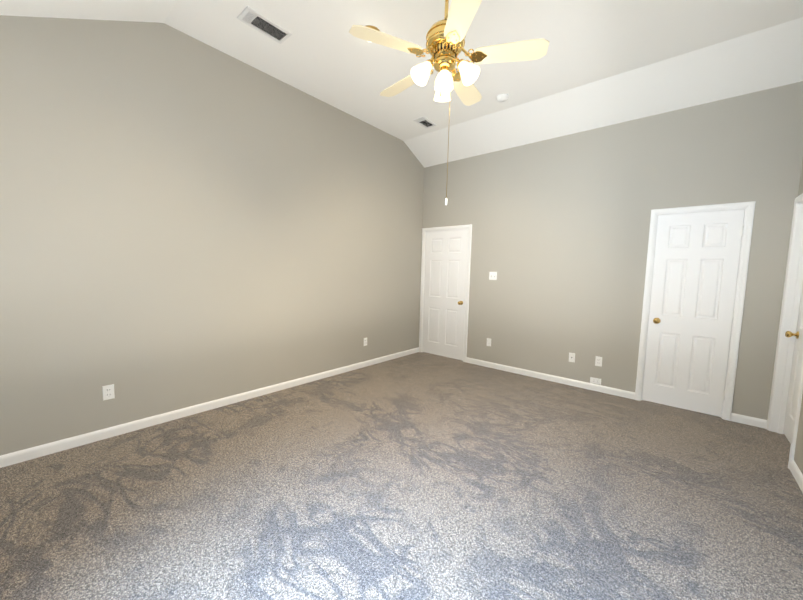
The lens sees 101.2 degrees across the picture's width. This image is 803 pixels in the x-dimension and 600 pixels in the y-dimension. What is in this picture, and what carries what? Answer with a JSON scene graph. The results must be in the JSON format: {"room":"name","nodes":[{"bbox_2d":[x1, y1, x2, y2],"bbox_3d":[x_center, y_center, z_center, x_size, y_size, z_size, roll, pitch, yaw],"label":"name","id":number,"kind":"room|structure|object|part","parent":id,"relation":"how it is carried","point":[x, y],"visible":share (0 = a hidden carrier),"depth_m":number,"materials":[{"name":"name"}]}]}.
{"room":"empty bedroom","nodes":[
{"label":"empty bedroom","id":0,"kind":"room"},
{"bbox_2d":[0,15,423,455],"bbox_3d":[-1.421,-0.679,3.602,0.115,3.417,5.530,6,6,40],"label":"wall","id":1,"kind":"structure","parent":0,"point":[186,220],"depth_m":2.86,"materials":[{"name":"beige paint"}]},
{"bbox_2d":[102,384,114,400],"bbox_3d":[-2.318,0.732,2.611,0.009,0.116,0.070,6,6,40],"label":"electrical outlet","id":2,"kind":"object","parent":1,"relation":"attached to","point":[108,392],"visible":1,"depth_m":2.61,"materials":[{"name":"white plastic"}]},
{"bbox_2d":[0,347,418,467],"bbox_3d":[-1.413,0.988,3.704,0.013,0.080,5.300,6,6,40],"label":"baseboard","id":3,"kind":"structure","parent":1,"relation":"attached to","point":[12,458],"depth_m":2.91,"materials":[{"name":"white paint"}]},
{"bbox_2d":[0,352,802,599],"bbox_3d":[0.598,1.249,2.002,5.537,0.050,5.530,6,6,40],"label":"floor","id":4,"kind":"structure","parent":0,"point":[421,476],"depth_m":1.98,"materials":[{"name":"carpet"}]},
{"bbox_2d":[0,0,802,167],"bbox_3d":[0.216,-1.787,2.131,4.337,1.058,5.530,6,6,40],"label":"ceiling","id":5,"kind":"structure","parent":0,"point":[601,63],"depth_m":2.93,"materials":[{"name":"white paint"}]},
{"bbox_2d":[236,6,291,43],"bbox_3d":[-1.118,-2.245,2.709,0.190,0.009,0.380,6,6,40],"label":"ceiling vent","id":6,"kind":"object","parent":5,"relation":"in","point":[255,20],"visible":1,"depth_m":2.69,"materials":[{"name":"white metal"}]},
{"bbox_2d":[366,25,379,41],"bbox_3d":[-0.261,-2.213,2.762,0.176,0.085,0.176,6,6,40],"label":"recessed light","id":7,"kind":"object","parent":5,"relation":"in","point":[373,27],"visible":0.06,"depth_m":2.69,"materials":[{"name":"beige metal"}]},
{"bbox_3d":[-0.261,-2.228,2.761,0.176,0.010,0.176,6,6,40],"label":"trim","id":8,"kind":"part","parent":7,"relation":"part of","materials":[{"name":"gold metal"}]},
{"bbox_2d":[413,117,436,128],"bbox_3d":[0.316,-2.354,4.387,0.170,0.009,0.300,6,6,40],"label":"ceiling vent","id":9,"kind":"object","parent":5,"relation":"in","point":[426,123],"visible":0.98,"depth_m":4.38,"materials":[{"name":"white metal"}]},
{"bbox_2d":[349,0,548,204],"bbox_3d":[0.285,-1.428,2.332,1.270,1.502,1.280,6,6,40],"label":"ceiling fan","id":10,"kind":"object","parent":5,"relation":"hanging from","point":[445,40],"visible":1,"depth_m":2.20,"materials":[{"name":"beige wood"}]},
{"bbox_3d":[0.305,-1.885,2.258,0.269,0.579,0.269,6,6,40],"label":"motor brass","id":11,"kind":"part","parent":10,"relation":"part of","materials":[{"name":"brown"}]},
{"bbox_2d":[497,94,508,102],"bbox_3d":[1.135,-2.257,3.700,0.132,0.043,0.132,6,6,40],"label":"smoke detector","id":12,"kind":"object","parent":5,"relation":"attached to","point":[501,98],"visible":1,"depth_m":3.67,"materials":[{"name":"white plastic"}]},
{"bbox_2d":[422,81,802,419],"bbox_3d":[1.938,-0.525,4.307,4.337,3.157,0.115,6,6,40],"label":"wall","id":13,"kind":"structure","parent":0,"point":[560,234],"depth_m":3.84,"materials":[{"name":"beige paint"}]},
{"bbox_2d":[419,224,471,361],"bbox_3d":[0.696,-0.119,5.348,0.924,2.107,0.187,6,6,40],"label":"entry door","id":14,"kind":"structure","parent":13,"relation":"in","point":[445,283],"depth_m":5.31,"materials":[{"name":"white paint"}]},
{"bbox_2d":[487,338,490,345],"bbox_3d":[1.285,0.623,4.858,0.070,0.116,0.009,6,6,40],"label":"electrical outlet","id":15,"kind":"object","parent":13,"relation":"attached to","point":[488,341],"visible":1,"depth_m":4.86,"materials":[{"name":"white plastic"}]},
{"bbox_2d":[489,272,496,279],"bbox_3d":[1.317,-0.349,4.762,0.116,0.116,0.019,6,6,40],"label":"light switch","id":16,"kind":"object","parent":13,"relation":"attached to","point":[492,275],"visible":1,"depth_m":4.76,"materials":[{"name":"white plastic"}]},
{"bbox_2d":[466,357,634,399],"bbox_3d":[1.821,1.006,4.423,2.148,0.080,0.013,6,6,40],"label":"baseboard","id":17,"kind":"structure","parent":13,"relation":"attached to","point":[593,387],"depth_m":4.26,"materials":[{"name":"white paint"}]},
{"bbox_2d":[569,353,574,362],"bbox_3d":[2.134,0.723,4.136,0.070,0.116,0.015,6,6,40],"label":"outlet","id":18,"kind":"object","parent":13,"relation":"attached to","point":[571,357],"visible":1,"depth_m":4.13,"materials":[{"name":"white plastic"}]},
{"bbox_2d":[590,377,600,384],"bbox_3d":[2.341,0.977,3.980,0.116,0.070,0.008,6,6,40],"label":"electrical outlet","id":19,"kind":"object","parent":13,"relation":"attached to","point":[595,380],"visible":1,"depth_m":3.98,"materials":[{"name":"white plastic"}]},
{"bbox_2d":[595,356,601,366],"bbox_3d":[2.359,0.735,3.948,0.070,0.116,0.009,6,6,40],"label":"electrical outlet","id":20,"kind":"object","parent":13,"relation":"attached to","point":[598,361],"visible":1,"depth_m":3.95,"materials":[{"name":"white plastic"}]},
{"bbox_2d":[635,201,755,420],"bbox_3d":[2.975,0.104,3.415,0.774,2.107,0.187,6,6,40],"label":"closet door","id":21,"kind":"structure","parent":13,"relation":"in","point":[697,263],"depth_m":3.37,"materials":[{"name":"white paint"}]},
{"bbox_3d":[2.742,0.226,3.547,0.066,0.066,0.073,6,6,40],"label":"knob","id":22,"kind":"part","parent":21,"relation":"part of","materials":[{"name":"gold metal"}]},
{"bbox_2d":[731,413,766,428],"bbox_3d":[3.324,1.153,3.148,0.255,0.080,0.013,6,6,40],"label":"baseboard","id":23,"kind":"structure","parent":13,"relation":"attached to","point":[751,421],"depth_m":3.15,"materials":[{"name":"white paint"}]},
{"bbox_2d":[794,160,802,473],"bbox_3d":[1.790,-0.365,0.879,0.115,3.417,5.530,6,6,40],"label":"wall","id":24,"kind":"structure","parent":0,"point":[798,457],"depth_m":2.35,"materials":[{"name":"beige paint"}]},
{"bbox_2d":[766,193,802,468],"bbox_3d":[3.206,0.178,2.624,0.132,2.107,0.879,6,6,40],"label":"hall door","id":25,"kind":"structure","parent":24,"relation":"in","point":[785,399],"depth_m":2.90,"materials":[{"name":"white paint"}]},
{"bbox_3d":[3.397,0.300,2.873,0.073,0.066,0.066,6,6,40],"label":"knob","id":26,"kind":"part","parent":25,"relation":"part of","materials":[{"name":"gold metal"}]},
{"bbox_2d":[790,460,802,492],"bbox_3d":[1.417,1.314,0.732,0.013,0.080,4.428,6,6,40],"label":"baseboard","id":27,"kind":"structure","parent":24,"relation":"attached to","point":[797,474],"depth_m":2.28,"materials":[{"name":"white paint"}]}
]}

